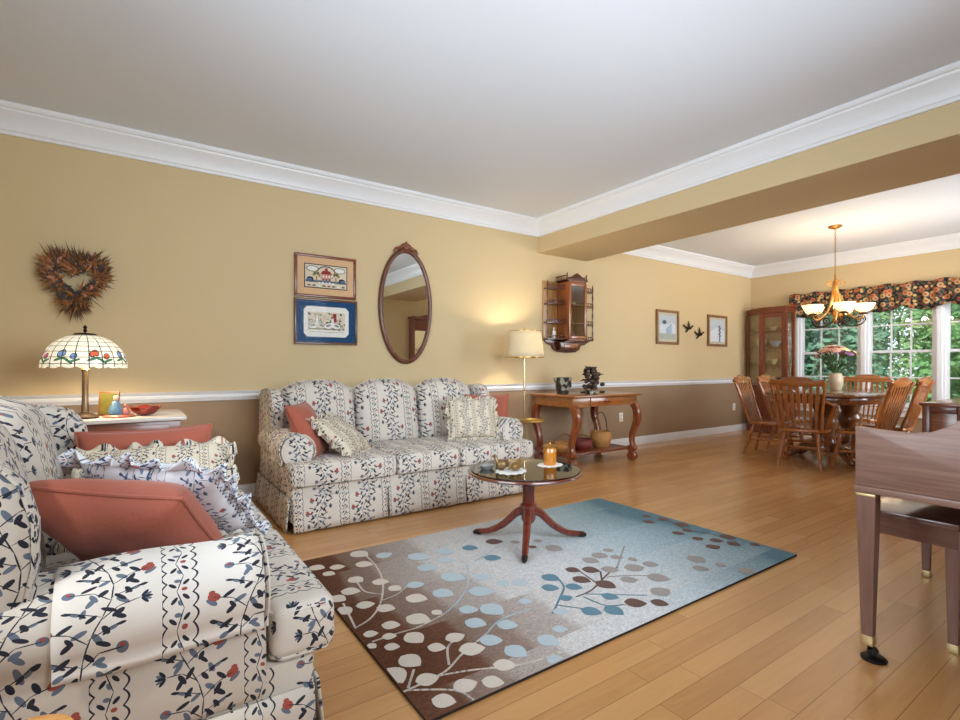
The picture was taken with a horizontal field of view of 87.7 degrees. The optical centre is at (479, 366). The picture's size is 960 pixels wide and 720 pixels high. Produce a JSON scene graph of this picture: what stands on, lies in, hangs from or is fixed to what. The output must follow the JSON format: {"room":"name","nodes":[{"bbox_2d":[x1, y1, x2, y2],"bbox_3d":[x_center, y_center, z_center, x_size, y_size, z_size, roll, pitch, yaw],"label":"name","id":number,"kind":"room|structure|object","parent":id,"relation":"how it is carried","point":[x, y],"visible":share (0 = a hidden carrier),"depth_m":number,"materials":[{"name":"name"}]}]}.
{"room":"living room","nodes":[
{"label":"living room","id":0,"kind":"room"},
{"bbox_2d":[0,134,750,484],"bbox_3d":[0.554,-0.315,5.785,9.950,2.730,0.100,0,0,-34],"label":"wall","id":1,"kind":"structure","parent":0,"point":[202,297],"depth_m":4.15,"materials":[{"name":"beige paint"}]},
{"bbox_2d":[31,238,117,323],"bbox_3d":[-2.716,-0.565,3.358,0.470,0.581,0.180,0,0,-34],"label":"heart wreath","id":2,"kind":"object","parent":1,"relation":"attached to","point":[74,301],"visible":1,"depth_m":3.37,"materials":[{"name":"brown plant"}]},
{"bbox_2d":[0,99,537,236],"bbox_3d":[-1.350,-1.593,4.349,4.986,0.175,0.118,0,0,-34],"label":"trim","id":3,"kind":"structure","parent":1,"relation":"attached to","point":[16,119],"depth_m":3.93,"materials":[{"name":"white paint"}]},
{"bbox_2d":[294,252,355,299],"bbox_3d":[-1.354,-0.792,4.400,0.540,0.370,0.026,0,0,-34],"label":"framed picture","id":4,"kind":"object","parent":1,"relation":"attached to","point":[320,276],"visible":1,"depth_m":4.39,"materials":[{"name":"brown wood"}]},
{"bbox_2d":[304,263,346,290],"bbox_3d":[-1.352,-0.792,4.398,0.380,0.210,0.004,0,0,-34],"label":"art","id":5,"kind":"object","parent":4,"relation":"attached to","point":[317,276],"depth_m":4.39,"materials":[{"name":"fabric"}]},
{"bbox_2d":[294,297,356,345],"bbox_3d":[-1.349,-0.396,4.403,0.555,0.400,0.026,0,0,-34],"label":"framed picture","id":6,"kind":"object","parent":1,"relation":"attached to","point":[317,321],"visible":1,"depth_m":4.39,"materials":[{"name":"brown wood"}]},
{"bbox_2d":[304,306,348,337],"bbox_3d":[-1.348,-0.396,4.400,0.396,0.264,0.004,0,0,-34],"label":"art","id":7,"kind":"object","parent":6,"relation":"attached to","point":[319,321],"depth_m":4.40,"materials":[{"name":"white paper"}]},
{"bbox_2d":[6,378,733,405],"bbox_3d":[0.591,0.225,5.729,9.750,0.074,0.034,0,0,-34],"label":"trim","id":8,"kind":"structure","parent":1,"relation":"attached to","point":[70,399],"depth_m":3.89,"materials":[{"name":"white paint"}]},
{"bbox_2d":[378,241,431,363],"bbox_3d":[-0.713,-0.621,4.829,0.568,1.185,0.049,0,0,-34],"label":"oval mirror","id":9,"kind":"object","parent":1,"relation":"attached to","point":[405,298],"visible":1,"depth_m":4.82,"materials":[{"name":"brown wood"}]},
{"bbox_2d":[238,423,746,495],"bbox_3d":[0.587,0.999,5.736,9.750,0.102,0.018,0,0,-34],"label":"baseboard","id":10,"kind":"structure","parent":1,"relation":"attached to","point":[247,488],"depth_m":7.16,"materials":[{"name":"white paint"}]},
{"bbox_2d":[543,272,593,352],"bbox_3d":[1.119,-0.638,5.966,0.778,0.933,0.235,0,0,-34],"label":"curio cabinet","id":11,"kind":"object","parent":1,"relation":"attached to","point":[569,316],"visible":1,"depth_m":5.91,"materials":[{"name":"brown wood"}]},
{"bbox_2d":[544,287,565,290],"bbox_3d":[0.874,-0.916,5.834,0.205,0.012,0.153,0,0,-34],"label":"shelf","id":12,"kind":"object","parent":11,"relation":"attached to","point":[545,288],"depth_m":5.85,"materials":[{"name":"brown wood"}]},
{"bbox_2d":[544,303,565,305],"bbox_3d":[0.874,-0.736,5.834,0.205,0.012,0.153,0,0,-34],"label":"shelf","id":13,"kind":"object","parent":11,"relation":"attached to","point":[545,304],"depth_m":5.84,"materials":[{"name":"brown wood"}]},
{"bbox_2d":[544,322,565,323],"bbox_3d":[0.874,-0.516,5.834,0.205,0.012,0.153,0,0,-34],"label":"shelf","id":14,"kind":"object","parent":11,"relation":"attached to","point":[544,322],"depth_m":5.83,"materials":[{"name":"brown wood"}]},
{"bbox_2d":[544,338,565,339],"bbox_3d":[0.874,-0.326,5.834,0.205,0.012,0.153,0,0,-34],"label":"shelf","id":15,"kind":"object","parent":11,"relation":"attached to","point":[544,338],"depth_m":5.82,"materials":[{"name":"brown wood"}]},
{"bbox_2d":[619,413,622,421],"bbox_3d":[1.868,0.665,6.617,0.072,0.116,0.008,0,0,-34],"label":"wall outlet","id":16,"kind":"object","parent":1,"relation":"attached to","point":[620,414],"visible":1,"depth_m":6.61,"materials":[{"name":"white plastic"}]},
{"bbox_2d":[656,309,678,344],"bbox_3d":[2.691,-0.570,7.168,0.520,0.490,0.028,0,0,-34],"label":"framed picture","id":17,"kind":"object","parent":1,"relation":"attached to","point":[667,321],"visible":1,"depth_m":7.17,"materials":[{"name":"brown wood"}]},
{"bbox_2d":[659,315,675,339],"bbox_3d":[2.690,-0.570,7.168,0.380,0.340,0.002,0,0,-34],"label":"print","id":18,"kind":"object","parent":17,"relation":"attached to","point":[667,323],"depth_m":7.17},
{"bbox_2d":[622,245,753,277],"bbox_3d":[3.000,-1.593,7.327,3.970,0.175,0.118,0,0,-34],"label":"trim","id":19,"kind":"structure","parent":1,"relation":"attached to","point":[656,252],"depth_m":7.44,"materials":[{"name":"white paint"}]},
{"bbox_2d":[683,321,693,331],"bbox_3d":[3.112,-0.600,7.456,0.260,0.179,0.032,0,0,-31],"label":"bird ornament","id":20,"kind":"object","parent":1,"relation":"attached to","point":[688,327],"visible":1,"depth_m":7.44,"materials":[{"name":"brown metal"}]},
{"bbox_2d":[695,327,703,338],"bbox_3d":[3.343,-0.515,7.614,0.260,0.179,0.032,0,0,-31],"label":"bird ornament","id":21,"kind":"object","parent":1,"relation":"attached to","point":[699,333],"visible":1,"depth_m":7.60,"materials":[{"name":"brown metal"}]},
{"bbox_2d":[707,314,726,346],"bbox_3d":[3.747,-0.570,7.891,0.540,0.490,0.028,0,0,-34],"label":"framed picture","id":22,"kind":"object","parent":1,"relation":"attached to","point":[716,324],"visible":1,"depth_m":7.88,"materials":[{"name":"brown wood"}]},
{"bbox_2d":[710,319,723,341],"bbox_3d":[3.747,-0.570,7.891,0.400,0.340,0.002,0,0,-34],"label":"print","id":23,"kind":"object","parent":22,"relation":"attached to","point":[716,325],"depth_m":7.89},
{"bbox_2d":[537,61,959,236],"bbox_3d":[1.941,-1.593,3.850,0.118,0.175,4.660,0,0,-34],"label":"trim","id":24,"kind":"structure","parent":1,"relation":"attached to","point":[940,87],"depth_m":3.54,"materials":[{"name":"white paint"}]},
{"bbox_2d":[0,0,959,265],"bbox_3d":[1.898,-1.730,3.821,9.950,0.100,4.860,0,0,-34],"label":"ceiling","id":25,"kind":"structure","parent":0,"point":[532,108],"depth_m":2.90,"materials":[{"name":"paint"}]},
{"bbox_2d":[538,101,959,260],"bbox_3d":[2.317,-1.500,4.108,0.794,0.360,4.660,0,0,-34],"label":"beam","id":26,"kind":"structure","parent":25,"relation":"attached to","point":[923,147],"depth_m":3.76,"materials":[{"name":"beige paint"}]},
{"bbox_2d":[802,224,875,327],"bbox_3d":[4.252,-1.078,5.974,0.717,1.202,0.737,0,0,-34],"label":"chandelier","id":27,"kind":"object","parent":25,"relation":"hanging from","point":[841,309],"visible":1,"depth_m":5.91,"materials":[{"name":"gold metal"}]},
{"bbox_2d":[251,430,959,719],"bbox_3d":[1.898,1.100,3.821,9.950,0.100,4.860,0,0,-34],"label":"floor","id":28,"kind":"structure","parent":0,"point":[781,642],"depth_m":2.07,"materials":[{"name":"brown wood"}]},
{"bbox_2d":[26,714,73,719],"bbox_3d":[-0.723,0.821,0.790,0.194,0.463,0.192,0,0,-34],"label":"wooden stool","id":29,"kind":"object","parent":28,"relation":"on","point":[47,716],"visible":1,"depth_m":0.84,"materials":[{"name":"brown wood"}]},
{"bbox_2d":[77,409,186,431],"bbox_3d":[-2.278,0.675,3.115,0.740,0.750,0.626,0,0,-34],"label":"end table","id":30,"kind":"object","parent":28,"relation":"on","point":[168,418],"visible":0.15,"depth_m":2.96,"materials":[{"name":"wood"}]},
{"bbox_2d":[39,325,127,418],"bbox_3d":[-2.298,0.026,2.910,0.404,0.546,0.404,0,0,-29],"label":"table lamp","id":31,"kind":"object","parent":30,"relation":"on","point":[84,350],"visible":0.99,"depth_m":2.80,"materials":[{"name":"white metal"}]},
{"bbox_2d":[98,391,119,415],"bbox_3d":[-2.272,0.225,3.061,0.110,0.149,0.033,0,0,-14],"label":"photo frame","id":32,"kind":"object","parent":30,"relation":"on","point":[105,398],"visible":0.54,"depth_m":3.05,"materials":[{"name":"yellow"}]},
{"bbox_2d":[100,393,116,413],"bbox_3d":[-2.270,0.224,3.055,0.086,0.126,0.002,0,-8,-14],"label":"picture","id":33,"kind":"object","parent":32,"relation":"attached to","point":[106,399],"depth_m":3.05},
{"bbox_2d":[102,395,134,417],"bbox_3d":[-2.155,0.234,2.985,0.163,0.131,0.136,0,0,-34],"label":"figurine","id":34,"kind":"object","parent":30,"relation":"on","point":[115,410],"visible":1,"depth_m":2.96,"materials":[{"name":"blue ceramic"}]},
{"bbox_2d":[128,405,160,415],"bbox_3d":[-2.082,0.270,3.107,0.171,0.062,0.171,0,0,-34],"label":"bowl","id":35,"kind":"object","parent":30,"relation":"on","point":[143,410],"visible":1,"depth_m":3.06,"materials":[{"name":"red ceramic"}]},
{"bbox_2d":[0,395,333,719],"bbox_3d":[-1.261,0.569,1.651,1.105,0.939,1.550,0,0,-34],"label":"loveseat","id":36,"kind":"object","parent":28,"relation":"on","point":[230,627],"visible":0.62,"depth_m":1.14,"materials":[{"name":"fabric"}]},
{"bbox_2d":[0,423,45,572],"bbox_3d":[-1.278,0.378,1.258,0.248,0.545,0.622,0,0,-34],"label":"cushion","id":37,"kind":"object","parent":36,"relation":"on","point":[10,455],"depth_m":1.36,"materials":[{"name":"fabric"}]},
{"bbox_2d":[0,397,64,554],"bbox_3d":[-1.634,0.378,1.778,0.248,0.545,0.622,0,0,-34],"label":"cushion","id":38,"kind":"object","parent":36,"relation":"on","point":[39,435],"depth_m":1.69,"materials":[{"name":"fabric"}]},
{"bbox_2d":[29,478,223,560],"bbox_3d":[-1.008,0.480,1.471,0.489,0.356,0.367,0,0,1],"label":"throw pillow","id":39,"kind":"object","parent":36,"relation":"on","point":[90,518],"visible":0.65,"depth_m":1.31,"materials":[{"name":"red fabric"}]},
{"bbox_2d":[74,423,212,468],"bbox_3d":[-1.436,0.445,2.168,0.506,0.361,0.185,0,0,-37],"label":"throw pillow","id":40,"kind":"object","parent":36,"relation":"on","point":[121,440],"visible":0.29,"depth_m":2.14,"materials":[{"name":"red fabric"}]},
{"bbox_2d":[52,436,239,555],"bbox_3d":[-1.244,0.468,1.940,0.576,0.332,0.406,0,0,-30],"label":"throw pillow","id":41,"kind":"object","parent":36,"relation":"on","point":[210,454],"visible":0.27,"depth_m":2.02,"materials":[{"name":"fabric"}]},
{"bbox_2d":[87,443,227,469],"bbox_3d":[-1.243,0.467,1.939,0.500,0.169,0.420,0,38,-30],"label":"pillow","id":42,"kind":"object","parent":41,"relation":"on","point":[207,455],"depth_m":2.01,"materials":[{"name":"fabric"}]},
{"bbox_2d":[45,489,271,564],"bbox_3d":[-1.326,0.684,2.060,0.750,0.146,0.742,0,0,-34],"label":"seat cushion","id":43,"kind":"object","parent":36,"relation":"on","point":[258,516],"depth_m":1.65,"materials":[{"name":"fabric"}]},
{"bbox_2d":[57,449,268,535],"bbox_3d":[-1.006,0.424,1.643,0.529,0.360,0.361,0,0,1],"label":"throw pillow","id":44,"kind":"object","parent":36,"relation":"on","point":[217,493],"visible":0.62,"depth_m":1.51,"materials":[{"name":"fabric"}]},
{"bbox_2d":[44,528,333,657],"bbox_3d":[-0.903,0.684,1.443,0.750,0.146,0.742,0,0,-34],"label":"seat cushion","id":45,"kind":"object","parent":36,"relation":"on","point":[298,621],"depth_m":1.30,"materials":[{"name":"fabric"}]},
{"bbox_2d":[255,378,532,533],"bbox_3d":[-0.664,0.569,4.093,2.030,0.939,1.105,0,0,-34],"label":"sofa","id":46,"kind":"object","parent":28,"relation":"on","point":[412,466],"visible":0.74,"depth_m":3.71,"materials":[{"name":"fabric"}]},
{"bbox_2d":[285,401,328,459],"bbox_3d":[-1.219,0.450,3.563,0.240,0.388,0.438,0,0,-2],"label":"throw pillow","id":47,"kind":"object","parent":46,"relation":"on","point":[296,415],"visible":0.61,"depth_m":3.41,"materials":[{"name":"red fabric"}]},
{"bbox_2d":[281,380,353,445],"bbox_3d":[-1.276,0.378,3.961,0.572,0.545,0.248,0,0,-34],"label":"cushion","id":48,"kind":"object","parent":46,"relation":"on","point":[325,397],"depth_m":3.92,"materials":[{"name":"fabric"}]},
{"bbox_2d":[305,412,374,457],"bbox_3d":[-1.007,0.498,3.628,0.355,0.308,0.477,0,0,8],"label":"throw pillow","id":49,"kind":"object","parent":46,"relation":"on","point":[337,432],"visible":0.98,"depth_m":3.49,"materials":[{"name":"fabric"}]},
{"bbox_2d":[286,446,395,487],"bbox_3d":[-1.080,0.684,3.593,0.719,0.146,0.750,0,0,-34],"label":"seat cushion","id":50,"kind":"object","parent":46,"relation":"on","point":[330,468],"depth_m":3.29,"materials":[{"name":"fabric"}]},
{"bbox_2d":[353,379,418,441],"bbox_3d":[-0.797,0.378,4.288,0.572,0.545,0.248,0,0,-34],"label":"cushion","id":51,"kind":"object","parent":46,"relation":"on","point":[384,410],"depth_m":4.20,"materials":[{"name":"fabric"}]},
{"bbox_2d":[369,438,459,473],"bbox_3d":[-0.564,0.683,3.947,0.521,0.147,0.750,0,0,-34],"label":"seat cushion","id":52,"kind":"object","parent":46,"relation":"on","point":[412,455],"depth_m":3.71,"materials":[{"name":"fabric"}]},
{"bbox_2d":[416,378,470,437],"bbox_3d":[-0.319,0.378,4.616,0.572,0.545,0.248,0,0,-34],"label":"cushion","id":53,"kind":"object","parent":46,"relation":"on","point":[430,393],"depth_m":4.47,"materials":[{"name":"fabric"}]},
{"bbox_2d":[444,396,501,440],"bbox_3d":[-0.065,0.443,4.269,0.481,0.390,0.191,0,0,-16],"label":"throw pillow","id":54,"kind":"object","parent":46,"relation":"on","point":[477,418],"visible":0.96,"depth_m":4.22,"materials":[{"name":"fabric"}]},
{"bbox_2d":[419,435,532,465],"bbox_3d":[-0.047,0.684,4.300,0.719,0.146,0.750,0,0,-34],"label":"seat cushion","id":55,"kind":"object","parent":46,"relation":"on","point":[472,452],"depth_m":4.03,"materials":[{"name":"fabric"}]},
{"bbox_2d":[464,394,508,416],"bbox_3d":[0.066,0.435,4.506,0.412,0.376,0.160,0,0,-4],"label":"throw pillow","id":56,"kind":"object","parent":46,"relation":"on","point":[502,400],"visible":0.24,"depth_m":4.51,"materials":[{"name":"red fabric"}]},
{"bbox_2d":[504,327,544,438],"bbox_3d":[0.460,0.319,5.187,0.417,1.462,0.417,0,0,-34],"label":"floor lamp","id":57,"kind":"object","parent":28,"relation":"on","point":[524,343],"visible":0.86,"depth_m":5.04,"materials":[{"name":"beige fabric"}]},
{"bbox_2d":[519,418,544,422],"bbox_3d":[0.535,0.555,5.187,0.276,0.022,0.276,0,0,-34],"label":"tray","id":58,"kind":"object","parent":57,"relation":"on","point":[524,420],"depth_m":5.18,"materials":[{"name":"gold metal"}]},
{"bbox_2d":[303,498,796,719],"bbox_3d":[0.393,1.042,2.718,2.320,0.013,1.450,0,0,-34],"label":"area rug","id":59,"kind":"object","parent":28,"relation":"on","point":[456,618],"visible":0.98,"depth_m":2.32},
{"bbox_2d":[468,458,585,562],"bbox_3d":[0.281,0.817,2.962,0.717,0.437,0.676,0,0,-34],"label":"coffee table","id":60,"kind":"object","parent":59,"relation":"on","point":[536,475],"visible":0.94,"depth_m":2.91,"materials":[{"name":"brown wood"}]},
{"bbox_2d":[479,464,493,469],"bbox_3d":[0.040,0.587,2.943,0.090,0.020,0.090,0,0,-34],"label":"glass dish","id":61,"kind":"object","parent":60,"relation":"on","point":[483,466],"visible":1,"depth_m":2.92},
{"bbox_2d":[496,467,526,474],"bbox_3d":[0.178,0.596,2.875,0.209,0.002,0.191,0,0,-34],"label":"doily","id":62,"kind":"object","parent":60,"relation":"on","point":[505,471],"visible":0.79,"depth_m":2.85,"materials":[{"name":"white fabric"}]},
{"bbox_2d":[491,455,506,469],"bbox_3d":[0.110,0.551,2.894,0.093,0.088,0.043,0,0,8],"label":"bird figurine","id":63,"kind":"object","parent":62,"relation":"on","point":[501,464],"visible":1,"depth_m":2.88,"materials":[{"name":"gold metal"}]},
{"bbox_2d":[508,457,522,470],"bbox_3d":[0.207,0.559,2.871,0.051,0.067,0.174,0,0,33],"label":"bird figurine","id":64,"kind":"object","parent":62,"relation":"on","point":[517,465],"visible":1,"depth_m":2.85,"materials":[{"name":"gold metal"}]},
{"bbox_2d":[537,462,562,467],"bbox_3d":[0.427,0.596,3.051,0.176,0.002,0.145,0,0,-34],"label":"doily","id":65,"kind":"object","parent":60,"relation":"on","point":[557,463],"visible":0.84,"depth_m":3.02,"materials":[{"name":"white fabric"}]},
{"bbox_2d":[543,441,556,465],"bbox_3d":[0.427,0.521,3.051,0.087,0.148,0.087,0,0,11],"label":"candle jar","id":66,"kind":"object","parent":65,"relation":"on","point":[549,450],"visible":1,"depth_m":3.02,"materials":[{"name":"orange glass"}]},
{"bbox_2d":[531,391,641,466],"bbox_3d":[1.187,0.670,5.576,1.050,0.760,0.716,0,0,-34],"label":"console table","id":67,"kind":"object","parent":28,"relation":"on","point":[574,400],"visible":0.77,"depth_m":5.43,"materials":[{"name":"brown wood"}]},
{"bbox_2d":[553,377,571,394],"bbox_3d":[0.872,0.200,5.275,0.196,0.180,0.196,0,0,7],"label":"pot","id":68,"kind":"object","parent":67,"relation":"on","point":[562,384],"visible":1,"depth_m":5.21,"materials":[{"name":"ceramic"}]},
{"bbox_2d":[555,434,569,452],"bbox_3d":[0.902,0.806,5.320,0.219,0.197,0.219,0,0,-34],"label":"basket","id":69,"kind":"object","parent":67,"relation":"on","point":[562,446],"visible":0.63,"depth_m":5.24,"materials":[{"name":"wicker"}]},
{"bbox_2d":[575,434,592,450],"bbox_3d":[1.113,0.821,5.489,0.241,0.167,0.241,0,0,-34],"label":"basket","id":70,"kind":"object","parent":67,"relation":"on","point":[582,443],"visible":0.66,"depth_m":5.39,"materials":[{"name":"red wicker"}]},
{"bbox_2d":[541,443,626,456],"bbox_3d":[1.187,0.917,5.576,1.000,0.025,0.420,0,0,-34],"label":"shelf","id":71,"kind":"object","parent":67,"relation":"attached to","point":[612,447],"depth_m":5.47,"materials":[{"name":"brown wood"}]},
{"bbox_2d":[580,366,604,392],"bbox_3d":[1.268,0.138,5.632,0.374,0.304,0.150,0,0,-34],"label":"sculpture","id":72,"kind":"object","parent":67,"relation":"on","point":[594,378],"visible":0.94,"depth_m":5.59,"materials":[{"name":"brown metal"}]},
{"bbox_2d":[585,390,599,394],"bbox_3d":[1.193,0.266,5.301,0.156,0.047,0.066,0,0,-34],"label":"trinket box","id":73,"kind":"object","parent":67,"relation":"on","point":[589,392],"visible":1,"depth_m":5.26,"materials":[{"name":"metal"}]},
{"bbox_2d":[590,412,611,446],"bbox_3d":[1.377,0.706,5.706,0.245,0.397,0.245,0,0,-34],"label":"basket","id":74,"kind":"object","parent":67,"relation":"on","point":[600,438],"visible":0.96,"depth_m":5.62,"materials":[{"name":"wicker"}]},
{"bbox_2d":[732,375,793,458],"bbox_3d":[3.445,0.575,6.067,0.495,0.957,0.563,0,0,-42],"label":"dining chair","id":75,"kind":"object","parent":28,"relation":"on","point":[743,385],"visible":0.83,"depth_m":6.11,"materials":[{"name":"brown wood"}]},
{"bbox_2d":[746,305,797,434],"bbox_3d":[4.610,0.052,8.005,0.285,1.995,0.769,0,0,-34],"label":"china cabinet","id":76,"kind":"object","parent":28,"relation":"on","point":[783,317],"visible":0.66,"depth_m":7.97,"materials":[{"name":"brown wood"}]},
{"bbox_2d":[756,338,766,346],"bbox_3d":[4.590,-0.407,8.149,0.044,0.166,0.170,0,0,-36],"label":"plate","id":77,"kind":"object","parent":76,"relation":"on","point":[757,341],"visible":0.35,"depth_m":8.19,"materials":[{"name":"beige ceramic"}]},
{"bbox_2d":[749,329,790,332],"bbox_3d":[4.617,-0.575,8.021,0.223,0.010,0.684,0,0,-34],"label":"shelf","id":78,"kind":"object","parent":76,"relation":"attached to","point":[754,330],"depth_m":7.97,"materials":[{"name":"glass"}]},
{"bbox_2d":[767,327,778,329],"bbox_3d":[4.661,-0.609,7.955,0.170,0.055,0.170,0,0,-34],"label":"bowl","id":79,"kind":"object","parent":76,"relation":"on","point":[769,328],"visible":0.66,"depth_m":7.91,"materials":[{"name":"beige ceramic"}]},
{"bbox_2d":[769,359,777,363],"bbox_3d":[4.656,-0.081,7.927,0.120,0.080,0.120,0,0,-34],"label":"bowl","id":80,"kind":"object","parent":76,"relation":"on","point":[773,361],"visible":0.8,"depth_m":7.89,"materials":[{"name":"beige ceramic"}]},
{"bbox_2d":[769,341,780,346],"bbox_3d":[4.670,-0.366,7.906,0.170,0.090,0.170,0,0,-34],"label":"bowl","id":81,"kind":"object","parent":76,"relation":"on","point":[773,343],"visible":0.86,"depth_m":7.86,"materials":[{"name":"white ceramic"}]},
{"bbox_2d":[756,374,813,448],"bbox_3d":[3.940,0.575,6.419,0.495,0.957,0.563,0,0,-36],"label":"dining chair","id":82,"kind":"object","parent":28,"relation":"on","point":[765,378],"visible":0.48,"depth_m":6.44,"materials":[{"name":"brown wood"}]},
{"bbox_2d":[769,376,837,470],"bbox_3d":[3.422,0.575,5.307,0.584,0.957,0.563,0,0,44],"label":"armchair","id":83,"kind":"object","parent":28,"relation":"on","point":[797,382],"visible":0.98,"depth_m":5.20,"materials":[{"name":"brown wood"}]},
{"bbox_2d":[764,388,912,465],"bbox_3d":[4.199,0.666,5.869,1.849,0.766,1.175,0,0,-34],"label":"dining table","id":84,"kind":"object","parent":28,"relation":"on","point":[850,401],"visible":0.47,"depth_m":5.57,"materials":[{"name":"brown wood"}]},
{"bbox_2d":[814,345,858,389],"bbox_3d":[4.375,0.004,6.148,0.422,0.557,0.473,0,0,-5],"label":"flower vase","id":85,"kind":"object","parent":84,"relation":"on","point":[835,379],"visible":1,"depth_m":6.11,"materials":[{"name":"beige ceramic"}]},
{"bbox_2d":[835,374,890,428],"bbox_3d":[4.930,0.575,6.482,0.563,0.957,0.584,0,0,-36],"label":"armchair","id":86,"kind":"object","parent":28,"relation":"on","point":[866,378],"visible":0.22,"depth_m":6.55,"materials":[{"name":"brown wood"}]},
{"bbox_2d":[830,377,915,467],"bbox_3d":[3.966,0.575,5.067,0.495,0.957,0.563,0,0,-30],"label":"dining chair","id":87,"kind":"object","parent":28,"relation":"on","point":[899,390],"visible":0.64,"depth_m":4.94,"materials":[{"name":"brown wood"}]},
{"bbox_2d":[862,376,934,432],"bbox_3d":[4.533,0.575,5.455,0.495,0.957,0.563,0,0,-36],"label":"dining chair","id":88,"kind":"object","parent":28,"relation":"on","point":[924,385],"visible":0.52,"depth_m":5.28,"materials":[{"name":"brown wood"}]},
{"bbox_2d":[854,421,959,665],"bbox_3d":[2.188,0.539,1.876,1.464,1.022,0.839,0,0,-34],"label":"piano","id":89,"kind":"object","parent":28,"relation":"on","point":[923,467],"visible":1,"depth_m":1.74,"materials":[{"name":"brown wood"}]},
{"bbox_2d":[859,496,959,655],"bbox_3d":[1.991,0.811,2.173,0.850,0.478,0.316,0,0,-34],"label":"piano bench","id":90,"kind":"object","parent":28,"relation":"on","point":[927,524],"visible":0.61,"depth_m":1.89,"materials":[{"name":"brown wood"}]},
{"bbox_2d":[919,398,959,431],"bbox_3d":[4.351,0.679,4.530,1.140,0.742,0.329,0,0,-34],"label":"sideboard","id":91,"kind":"object","parent":28,"relation":"on","point":[939,414],"visible":0.27,"depth_m":4.24,"materials":[{"name":"brown wood"}]},
{"bbox_2d":[751,248,959,432],"bbox_3d":[5.962,-0.315,6.603,0.100,2.730,4.660,0,0,-34],"label":"wall","id":92,"kind":"structure","parent":0,"point":[773,290],"depth_m":7.20,"materials":[{"name":"beige paint"}]},
{"bbox_2d":[751,233,959,277],"bbox_3d":[5.872,-1.593,6.542,0.118,0.175,4.660,0,0,-34],"label":"trim","id":93,"kind":"structure","parent":92,"relation":"attached to","point":[950,241],"depth_m":7.12,"materials":[{"name":"white paint"}]},
{"bbox_2d":[796,305,941,417],"bbox_3d":[5.773,-0.200,6.826,0.140,1.760,2.780,0,0,-34],"label":"window","id":94,"kind":"structure","parent":92,"relation":"in","point":[869,326],"depth_m":6.83,"materials":[{"name":"white paint"}]},
{"bbox_2d":[798,312,860,388],"bbox_3d":[5.294,-0.220,7.570,0.090,1.540,0.830,0,0,-34],"label":"window","id":95,"kind":"structure","parent":94,"relation":"in","point":[801,321],"depth_m":7.74,"materials":[{"name":"white paint"}]},
{"bbox_2d":[942,302,959,399],"bbox_3d":[6.252,-0.220,6.171,0.090,1.540,0.800,0,0,-34],"label":"window","id":96,"kind":"structure","parent":94,"relation":"in","point":[946,308],"depth_m":6.46,"materials":[{"name":"white paint"}]},
{"bbox_2d":[789,277,959,317],"bbox_3d":[5.715,-0.954,6.756,0.131,0.388,2.831,0,0,-34],"label":"window valance","id":97,"kind":"object","parent":92,"relation":"attached to","point":[917,294],"visible":0.76,"depth_m":6.80,"materials":[{"name":"multicoloured fabric"}]},
{"bbox_3d":[20.587,1.650,20.157,39.250,0.200,70.000,0,0,-34],"label":"ground","id":98,"kind":"structure","parent":0,"visible":0},
{"bbox_2d":[804,312,899,389],"bbox_3d":[7.225,-1.034,11.685,4.379,6.711,4.039,0,0,-34],"label":"tree","id":99,"kind":"object","parent":98,"relation":"on","point":[848,339],"visible":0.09,"depth_m":10.85,"materials":[{"name":"green plant"}]},
{"bbox_2d":[813,308,909,388],"bbox_3d":[15.643,-2.326,23.012,6.059,10.067,6.569,0,0,-31],"label":"tree","id":100,"kind":"object","parent":98,"relation":"on","point":[893,356],"visible":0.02,"depth_m":21.04,"materials":[{"name":"green plant"}]},
{"bbox_2d":[873,304,959,399],"bbox_3d":[12.774,-1.647,12.549,5.358,8.350,4.746,0,0,35],"label":"tree","id":101,"kind":"object","parent":98,"relation":"on","point":[928,330],"visible":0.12,"depth_m":13.29,"materials":[{"name":"green plant"}]},
{"bbox_2d":[896,303,959,402],"bbox_3d":[9.615,-0.664,8.140,4.340,6.187,4.198,0,0,5],"label":"tree","id":102,"kind":"object","parent":98,"relation":"on","point":[954,358],"visible":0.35,"depth_m":8.82,"materials":[{"name":"green plant"}]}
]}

